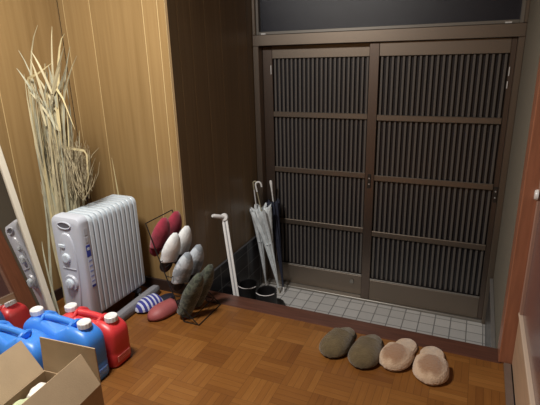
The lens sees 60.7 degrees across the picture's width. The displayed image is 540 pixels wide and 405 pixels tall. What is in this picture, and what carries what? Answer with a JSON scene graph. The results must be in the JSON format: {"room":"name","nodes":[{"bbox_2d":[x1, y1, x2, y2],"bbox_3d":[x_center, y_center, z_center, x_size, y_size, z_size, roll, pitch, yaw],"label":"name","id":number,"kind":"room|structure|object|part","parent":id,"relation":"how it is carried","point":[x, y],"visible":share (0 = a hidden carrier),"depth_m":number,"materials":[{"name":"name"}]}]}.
{"room":"house entryway","nodes":[
{"label":"house entryway","id":0,"kind":"room"},
{"bbox_2d":[0,0,87,292],"bbox_3d":[-1.954,-0.141,1.135,0.092,2.420,3.667,6,19,23],"label":"wall","id":1,"kind":"structure","parent":0,"point":[19,19],"depth_m":2.46,"materials":[{"name":"brown wood"}]},
{"bbox_2d":[50,286,63,300],"bbox_3d":[-1.878,0.986,1.466,0.012,0.070,3.658,6,19,23],"label":"baseboard","id":2,"kind":"structure","parent":1,"relation":"attached to","point":[58,292],"depth_m":2.77,"materials":[{"name":"brown wood"}]},
{"bbox_2d":[57,0,188,283],"bbox_3d":[-0.824,-0.643,2.607,0.715,2.420,0.092,6,19,23],"label":"wall","id":3,"kind":"structure","parent":0,"point":[120,79],"depth_m":2.58,"materials":[{"name":"brown wood"}]},
{"bbox_2d":[142,276,187,293],"bbox_3d":[-0.809,0.492,2.917,0.728,0.070,0.012,6,19,23],"label":"baseboard","id":4,"kind":"structure","parent":3,"relation":"attached to","point":[163,284],"depth_m":2.85,"materials":[{"name":"brown wood"}]},
{"bbox_2d":[204,290,500,363],"bbox_3d":[0.312,0.687,2.502,1.684,0.112,0.120,6,19,23],"label":"trim","id":5,"kind":"structure","parent":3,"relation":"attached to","point":[471,350],"depth_m":2.42,"materials":[{"name":"brown wood"}]},
{"bbox_2d":[165,0,257,272],"bbox_3d":[-0.312,-0.575,2.991,0.092,2.810,1.127,6,19,23],"label":"wall","id":6,"kind":"structure","parent":0,"point":[210,42],"depth_m":2.84,"materials":[{"name":"brown wood"}]},
{"bbox_2d":[214,235,255,271],"bbox_3d":[-0.252,0.362,3.230,0.018,0.007,0.865,6,19,23],"label":"trim","id":7,"kind":"structure","parent":6,"relation":"attached to","point":[254,237],"depth_m":3.25,"materials":[{"name":"grey"}]},
{"bbox_2d":[210,237,261,294],"bbox_3d":[-0.248,0.572,3.298,0.014,0.435,0.865,6,19,23],"label":"baseboard","id":8,"kind":"structure","parent":6,"relation":"attached to","point":[248,264],"depth_m":3.36,"materials":[{"name":"stone"}]},
{"bbox_2d":[55,286,505,404],"bbox_3d":[-0.839,1.206,0.996,2.525,0.120,3.755,6,19,23],"label":"floor","id":9,"kind":"structure","parent":0,"point":[235,356],"depth_m":2.10,"materials":[{"name":"brown wood"}]},
{"bbox_2d":[0,320,50,369],"bbox_3d":[-1.114,0.667,2.030,0.390,0.292,0.137,6,19,23],"label":"can","id":10,"kind":"object","parent":9,"relation":"on","point":[10,335],"visible":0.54,"depth_m":1.96,"materials":[{"name":"blue plastic"},{"name":"white plastic"}]},
{"bbox_3d":[-1.117,0.554,1.994,0.191,0.044,0.040,6,19,23],"label":"handle","id":11,"kind":"part","parent":10,"relation":"part of","materials":[{"name":"blue plastic"}]},
{"bbox_2d":[0,146,55,328],"bbox_3d":[-1.349,0.226,2.208,0.265,1.033,0.420,9,21,30],"label":"mirror","id":12,"kind":"object","parent":9,"relation":"on","point":[23,285],"visible":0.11,"depth_m":2.31,"materials":[{"name":"white wood"}]},
{"bbox_2d":[0,337,103,404],"bbox_3d":[-0.865,0.763,1.583,0.348,0.368,0.464,5,19,18],"label":"cardboard box","id":13,"kind":"object","parent":9,"relation":"on","point":[71,375],"visible":1,"depth_m":1.70,"materials":[{"name":"brown cardboard"}]},
{"bbox_2d":[13,398,27,404],"bbox_3d":[-0.854,0.725,1.576,0.104,0.085,0.108,-1,18,2],"label":"cloth","id":14,"kind":"object","parent":13,"relation":"in","point":[19,402],"visible":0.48,"depth_m":1.58,"materials":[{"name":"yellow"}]},
{"bbox_3d":[-0.931,0.807,1.688,0.004,0.216,0.330,5,19,18],"label":"panel","id":15,"kind":"part","parent":13,"relation":"part of","materials":[{"name":"brown cardboard"}]},
{"bbox_2d":[26,382,45,397],"bbox_3d":[-0.793,0.794,1.686,0.198,0.250,0.189,6,19,23],"label":"paper","id":16,"kind":"object","parent":13,"relation":"on","point":[38,386],"visible":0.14,"depth_m":1.69,"materials":[{"name":"white paper"}]},
{"bbox_3d":[-0.754,0.769,1.794,0.258,0.216,0.004,5,19,18],"label":"panel","id":17,"kind":"part","parent":13,"relation":"part of","materials":[{"name":"brown cardboard"}]},
{"bbox_3d":[-0.683,0.827,1.606,0.004,0.216,0.330,5,19,18],"label":"panel","id":18,"kind":"part","parent":13,"relation":"part of","materials":[{"name":"brown cardboard"}]},
{"bbox_2d":[23,306,108,379],"bbox_3d":[-0.934,0.639,2.101,0.402,0.292,0.137,6,19,23],"label":"can","id":19,"kind":"object","parent":9,"relation":"on","point":[79,331],"visible":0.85,"depth_m":2.04,"materials":[{"name":"blue plastic"},{"name":"white plastic"}]},
{"bbox_3d":[-0.938,0.526,2.065,0.195,0.044,0.040,6,19,23],"label":"handle","id":20,"kind":"part","parent":19,"relation":"part of","materials":[{"name":"blue plastic"}]},
{"bbox_2d":[17,25,118,314],"bbox_3d":[-1.017,-0.119,2.434,0.453,1.532,0.298,-9,19,-21],"label":"bundle","id":21,"kind":"object","parent":9,"relation":"on","point":[60,175],"visible":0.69,"depth_m":2.35,"materials":[{"name":"beige plant"}]},
{"bbox_2d":[63,302,130,367],"bbox_3d":[-0.845,0.624,2.216,0.347,0.246,0.137,6,19,23],"label":"can","id":22,"kind":"object","parent":9,"relation":"on","point":[114,328],"visible":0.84,"depth_m":2.14,"materials":[{"name":"red plastic"},{"name":"white plastic"}]},
{"bbox_3d":[-0.848,0.533,2.187,0.171,0.044,0.040,6,19,23],"label":"handle","id":23,"kind":"part","parent":22,"relation":"part of","materials":[{"name":"red plastic"}]},
{"bbox_2d":[51,194,144,312],"bbox_3d":[-0.927,0.322,2.523,0.211,0.640,0.465,6,19,23],"label":"heater","id":24,"kind":"object","parent":9,"relation":"on","point":[98,243],"visible":0.8,"depth_m":2.41,"materials":[{"name":"white metal"}]},
{"bbox_3d":[-1.024,0.282,2.312,0.054,0.054,0.018,6,19,23],"label":"knob","id":25,"kind":"part","parent":24,"relation":"part of","materials":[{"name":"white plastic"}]},
{"bbox_3d":[-1.018,0.414,2.340,0.054,0.054,0.022,6,19,23],"label":"knob","id":26,"kind":"part","parent":24,"relation":"part of","materials":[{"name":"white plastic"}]},
{"bbox_3d":[-1.012,0.410,2.353,0.092,0.092,0.012,6,19,23],"label":"dial plate","id":27,"kind":"part","parent":24,"relation":"part of","materials":[{"name":"grey plastic"}]},
{"bbox_2d":[117,285,159,320],"bbox_3d":[-0.776,0.590,2.619,0.050,0.054,0.460,6,19,22],"label":"mat","id":28,"kind":"object","parent":9,"relation":"on","point":[128,310],"visible":0.5,"depth_m":2.60,"materials":[{"name":"grey fabric"}]},
{"bbox_2d":[135,293,173,313],"bbox_3d":[-0.668,0.563,2.678,0.118,0.071,0.259,14,24,41],"label":"slipper","id":29,"kind":"object","parent":9,"relation":"on","point":[146,303],"visible":0.92,"depth_m":2.62,"materials":[{"name":"blue fabric"}]},
{"bbox_2d":[147,298,180,321],"bbox_3d":[-0.574,0.585,2.606,0.111,0.068,0.278,13,23,39],"label":"slipper","id":30,"kind":"object","parent":9,"relation":"on","point":[164,309],"visible":0.96,"depth_m":2.54,"materials":[{"name":"red"}]},
{"bbox_2d":[145,210,220,324],"bbox_3d":[-0.468,0.349,2.543,0.286,0.549,0.241,6,19,23],"label":"rack","id":31,"kind":"object","parent":9,"relation":"on","point":[177,303],"visible":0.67,"depth_m":2.48,"materials":[{"name":"black metal"}]},
{"bbox_2d":[149,217,169,256],"bbox_3d":[-0.595,0.188,2.478,0.122,0.233,0.087,1,18,8],"label":"slipper","id":32,"kind":"object","parent":31,"relation":"on","point":[160,235],"visible":0.9,"depth_m":2.44,"materials":[{"name":"red fabric"}]},
{"bbox_2d":[159,233,180,272],"bbox_3d":[-0.540,0.273,2.480,0.125,0.244,0.088,1,18,7],"label":"slipper","id":33,"kind":"object","parent":31,"relation":"on","point":[170,252],"visible":0.99,"depth_m":2.44,"materials":[{"name":"white fabric"}]},
{"bbox_2d":[168,211,181,235],"bbox_3d":[-0.550,0.156,2.573,0.122,0.233,0.087,1,18,8],"label":"slipper","id":34,"kind":"object","parent":31,"relation":"on","point":[175,220],"visible":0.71,"depth_m":2.53,"materials":[{"name":"red fabric"}]},
{"bbox_2d":[171,252,192,290],"bbox_3d":[-0.478,0.377,2.491,0.129,0.244,0.093,1,18,7],"label":"slipper","id":35,"kind":"object","parent":31,"relation":"on","point":[182,271],"visible":1,"depth_m":2.46,"materials":[{"name":"grey fabric"}]},
{"bbox_2d":[173,226,191,263],"bbox_3d":[-0.496,0.241,2.575,0.125,0.244,0.088,1,18,7],"label":"slipper","id":36,"kind":"object","parent":31,"relation":"on","point":[185,235],"visible":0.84,"depth_m":2.54,"materials":[{"name":"white fabric"}]},
{"bbox_2d":[177,273,203,316],"bbox_3d":[-0.430,0.500,2.490,0.160,0.281,0.095,2,18,10],"label":"slipper","id":37,"kind":"object","parent":31,"relation":"on","point":[193,290],"visible":0.99,"depth_m":2.45,"materials":[{"name":"green fabric"}]},
{"bbox_2d":[187,244,203,282],"bbox_3d":[-0.433,0.345,2.587,0.129,0.244,0.093,1,18,7],"label":"slipper","id":38,"kind":"object","parent":31,"relation":"on","point":[197,253],"visible":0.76,"depth_m":2.55,"materials":[{"name":"grey fabric"}]},
{"bbox_2d":[195,264,213,306],"bbox_3d":[-0.386,0.468,2.585,0.160,0.281,0.095,2,18,10],"label":"slipper","id":39,"kind":"object","parent":31,"relation":"on","point":[208,271],"visible":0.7,"depth_m":2.54,"materials":[{"name":"green fabric"}]},
{"bbox_2d":[319,327,355,358],"bbox_3d":[0.339,0.666,2.266,0.144,0.071,0.269,10,21,32],"label":"slipper","id":40,"kind":"object","parent":9,"relation":"on","point":[336,343],"visible":1,"depth_m":2.20,"materials":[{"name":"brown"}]},
{"bbox_2d":[348,334,382,368],"bbox_3d":[0.463,0.687,2.192,0.153,0.071,0.279,8,20,27],"label":"slipper","id":41,"kind":"object","parent":9,"relation":"on","point":[364,353],"visible":0.99,"depth_m":2.12,"materials":[{"name":"brown"}]},
{"bbox_2d":[379,338,417,370],"bbox_3d":[0.609,0.691,2.163,0.153,0.073,0.272,12,22,36],"label":"slipper","id":42,"kind":"object","parent":9,"relation":"on","point":[398,355],"visible":1,"depth_m":2.10,"materials":[{"name":"beige fabric"}]},
{"bbox_2d":[412,346,448,385],"bbox_3d":[0.727,0.714,2.083,0.155,0.073,0.276,5,19,19],"label":"slipper","id":43,"kind":"object","parent":9,"relation":"on","point":[431,367],"visible":1,"depth_m":2.01,"materials":[{"name":"beige fabric"}]},
{"bbox_2d":[259,283,484,345],"bbox_3d":[0.569,0.862,3.167,1.870,0.080,1.340,6,19,23],"label":"floor","id":44,"kind":"structure","parent":0,"point":[410,320],"depth_m":3.23,"materials":[{"name":"tile"}]},
{"bbox_2d":[211,213,238,295],"bbox_3d":[-0.261,0.485,2.930,0.117,0.828,0.285,-9,19,-23],"label":"stick","id":45,"kind":"object","parent":44,"relation":"on","point":[224,217],"visible":0.72,"depth_m":2.93,"materials":[{"name":"white paint"}]},
{"bbox_3d":[-0.321,0.090,2.902,0.108,0.055,0.027,-18,24,-41],"label":"handle","id":46,"kind":"part","parent":45,"relation":"part of","materials":[{"name":"white paint"}]},
{"bbox_2d":[238,279,258,299],"bbox_3d":[-0.121,0.659,3.386,0.149,0.209,0.288,8,20,28],"label":"boot","id":47,"kind":"object","parent":44,"relation":"on","point":[247,288],"visible":0.62,"depth_m":3.27,"materials":[{"name":"black rubber"}]},
{"bbox_2d":[249,181,266,284],"bbox_3d":[-0.091,0.265,3.477,0.109,0.901,0.115,-1,18,1],"label":"umbrella","id":48,"kind":"object","parent":44,"relation":"on","point":[259,239],"visible":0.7,"depth_m":3.50,"materials":[{"name":"white paint"}]},
{"bbox_2d":[249,181,279,292],"bbox_3d":[-0.054,0.277,3.432,0.170,0.904,0.175,15,24,41],"label":"umbrella","id":49,"kind":"object","parent":44,"relation":"on","point":[262,219],"visible":1,"depth_m":3.38,"materials":[{"name":"beige"}]},
{"bbox_3d":[-0.081,-0.116,3.304,0.052,0.076,0.012,-10,18,7],"label":"handle","id":50,"kind":"part","parent":49,"relation":"part of","materials":[{"name":"white paint"}]},
{"bbox_2d":[256,285,284,305],"bbox_3d":[0.011,0.689,3.282,0.149,0.209,0.288,9,21,31],"label":"boot","id":51,"kind":"object","parent":44,"relation":"on","point":[266,293],"visible":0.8,"depth_m":3.23,"materials":[{"name":"black rubber"}]},
{"bbox_2d":[266,180,283,291],"bbox_3d":[0.036,0.266,3.498,0.100,0.880,0.141,-6,18,-15],"label":"umbrella","id":52,"kind":"object","parent":44,"relation":"on","point":[275,206],"visible":0.96,"depth_m":3.46,"materials":[{"name":"fabric"}]},
{"bbox_2d":[267,278,481,322],"bbox_3d":[0.726,0.706,3.480,1.590,0.018,0.140,6,19,23],"label":"trim","id":53,"kind":"structure","parent":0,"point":[332,292],"depth_m":3.46,"materials":[{"name":"silver metal"}]},
{"bbox_2d":[493,0,539,392],"bbox_3d":[1.331,-0.419,2.360,0.100,2.810,1.085,6,19,23],"label":"wall","id":54,"kind":"structure","parent":0,"point":[531,55],"depth_m":2.27,"materials":[{"name":"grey paint"}]},
{"bbox_2d":[485,289,490,346],"bbox_3d":[1.265,0.785,2.659,0.014,0.340,0.855,6,19,23],"label":"baseboard","id":55,"kind":"structure","parent":54,"relation":"attached to","point":[488,315],"depth_m":2.79,"materials":[{"name":"stone"}]},
{"bbox_2d":[490,278,495,347],"bbox_3d":[1.257,0.618,2.607,0.020,0.010,0.855,6,19,23],"label":"trim","id":56,"kind":"structure","parent":54,"relation":"attached to","point":[492,311],"depth_m":2.57,"materials":[{"name":"grey"}]},
{"bbox_2d":[503,363,513,404],"bbox_3d":[0.343,1.307,0.528,0.030,0.112,3.640,6,19,23],"label":"trim","id":57,"kind":"structure","parent":54,"relation":"attached to","point":[509,395],"depth_m":1.96,"materials":[{"name":"brown wood"}]},
{"bbox_2d":[498,58,539,364],"bbox_3d":[1.065,-0.434,1.784,0.062,2.417,0.119,6,19,23],"label":"trim","id":58,"kind":"structure","parent":54,"relation":"attached to","point":[530,182],"depth_m":1.93,"materials":[{"name":"brown wood"}]},
{"bbox_2d":[512,183,539,404],"bbox_3d":[0.861,0.015,1.334,0.052,1.827,1.102,6,19,23],"label":"door","id":59,"kind":"structure","parent":54,"relation":"in","point":[526,356],"depth_m":1.78,"materials":[{"name":"brown wood"}]},
{"bbox_3d":[0.887,0.765,1.566,0.037,0.257,1.093,6,19,23],"label":"kick panel","id":60,"kind":"part","parent":59,"relation":"part of","materials":[{"name":"brown wood"}]},
{"bbox_3d":[0.881,0.643,1.528,0.042,0.014,1.093,6,19,23],"label":"rail","id":61,"kind":"part","parent":59,"relation":"part of","materials":[{"name":"beige wood"}]},
{"bbox_3d":[1.060,-0.030,1.836,0.012,0.044,0.044,6,19,23],"label":"round pull","id":62,"kind":"part","parent":59,"relation":"part of","materials":[{"name":"white paint"}]},
{"bbox_3d":[0.754,-0.654,3.147,1.820,2.810,0.070,6,19,23],"label":"wall","id":63,"kind":"structure","parent":0,"visible":0},
{"bbox_2d":[253,46,268,283],"bbox_3d":[-0.046,-0.232,3.521,0.043,1.820,0.150,6,19,23],"label":"trim","id":64,"kind":"structure","parent":63,"relation":"attached to","point":[257,50],"depth_m":3.36,"materials":[{"name":"brown metal"}]},
{"bbox_2d":[262,43,369,293],"bbox_3d":[0.347,-0.198,3.353,0.815,1.798,0.041,6,19,23],"label":"door","id":65,"kind":"structure","parent":63,"relation":"in","point":[316,96],"depth_m":3.32,"materials":[{"name":"brown wood"}]},
{"bbox_3d":[0.377,0.583,3.604,0.684,0.155,0.031,6,19,23],"label":"rail","id":66,"kind":"part","parent":65,"relation":"part of","materials":[{"name":"brown wood"}]},
{"bbox_3d":[0.350,-0.221,3.335,0.684,0.038,0.016,6,19,23],"label":"rail","id":67,"kind":"part","parent":65,"relation":"part of","materials":[{"name":"brown wood"}]},
{"bbox_3d":[0.339,-0.608,3.211,0.684,0.038,0.016,6,19,23],"label":"rail","id":68,"kind":"part","parent":65,"relation":"part of","materials":[{"name":"brown wood"}]},
{"bbox_3d":[0.333,-1.015,3.093,0.684,0.083,0.031,6,19,23],"label":"rail","id":69,"kind":"part","parent":65,"relation":"part of","materials":[{"name":"brown wood"}]},
{"bbox_3d":[0.361,0.166,3.458,0.684,0.038,0.016,6,19,23],"label":"rail","id":70,"kind":"part","parent":65,"relation":"part of","materials":[{"name":"brown wood"}]},
{"bbox_2d":[252,22,527,45],"bbox_3d":[0.672,-1.051,2.915,1.668,0.072,0.150,6,19,23],"label":"trim","id":71,"kind":"structure","parent":63,"relation":"attached to","point":[507,30],"depth_m":2.80,"materials":[{"name":"brown wood"}]},
{"bbox_2d":[251,0,530,34],"bbox_3d":[0.656,-1.521,2.757,1.668,0.917,0.125,6,19,23],"label":"window","id":72,"kind":"structure","parent":63,"relation":"in","point":[268,16],"depth_m":2.86,"materials":[{"name":"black glass"}]},
{"bbox_3d":[-0.098,-1.603,3.080,0.020,0.917,0.125,6,19,23],"label":"frame","id":73,"kind":"part","parent":72,"relation":"part of","materials":[{"name":"brown wood"}]},
{"bbox_3d":[-0.089,-1.596,3.056,0.018,0.917,0.045,6,19,23],"label":"sash","id":74,"kind":"part","parent":72,"relation":"part of","materials":[{"name":"silver metal"}]},
{"bbox_3d":[0.660,-1.088,2.877,1.593,0.019,0.045,6,19,23],"label":"sash","id":75,"kind":"part","parent":72,"relation":"part of","materials":[{"name":"silver metal"}]},
{"bbox_3d":[1.385,-1.434,2.424,0.020,0.917,0.045,6,19,23],"label":"sash","id":76,"kind":"part","parent":72,"relation":"part of","materials":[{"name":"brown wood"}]},
{"bbox_3d":[1.411,-1.438,2.434,0.017,0.917,0.125,6,19,23],"label":"frame","id":77,"kind":"part","parent":72,"relation":"part of","materials":[{"name":"brown wood"}]},
{"bbox_2d":[360,37,517,318],"bbox_3d":[1.034,-0.110,3.017,0.828,1.798,0.040,6,19,23],"label":"door","id":78,"kind":"structure","parent":63,"relation":"in","point":[438,110],"depth_m":2.98,"materials":[{"name":"brown wood"}]},
{"bbox_3d":[0.678,-0.145,3.155,0.022,0.100,0.004,6,19,23],"label":"finger pull","id":79,"kind":"part","parent":78,"relation":"part of","materials":[{"name":"grey"}]},
{"bbox_3d":[1.072,0.673,3.264,0.735,0.155,0.031,6,19,23],"label":"rail","id":80,"kind":"part","parent":78,"relation":"part of","materials":[{"name":"brown wood"}]},
{"bbox_3d":[1.055,0.255,3.119,0.735,0.038,0.016,6,19,23],"label":"rail","id":81,"kind":"part","parent":78,"relation":"part of","materials":[{"name":"brown wood"}]},
{"bbox_3d":[1.045,-0.132,2.995,0.735,0.038,0.016,6,19,23],"label":"rail","id":82,"kind":"part","parent":78,"relation":"part of","materials":[{"name":"brown wood"}]},
{"bbox_3d":[1.034,-0.518,2.872,0.735,0.038,0.016,6,19,23],"label":"rail","id":83,"kind":"part","parent":78,"relation":"part of","materials":[{"name":"brown wood"}]},
{"bbox_3d":[1.028,-0.926,2.753,0.735,0.083,0.031,6,19,23],"label":"rail","id":84,"kind":"part","parent":78,"relation":"part of","materials":[{"name":"brown wood"}]},
{"bbox_3d":[1.393,-0.048,2.854,0.022,0.100,0.004,6,19,23],"label":"finger pull","id":85,"kind":"part","parent":78,"relation":"part of","materials":[{"name":"grey"}]},
{"bbox_2d":[481,36,525,323],"bbox_3d":[1.443,-0.069,2.882,0.035,1.820,0.150,6,19,23],"label":"trim","id":86,"kind":"structure","parent":63,"relation":"attached to","point":[521,40],"depth_m":2.76,"materials":[{"name":"wood"}]}
]}

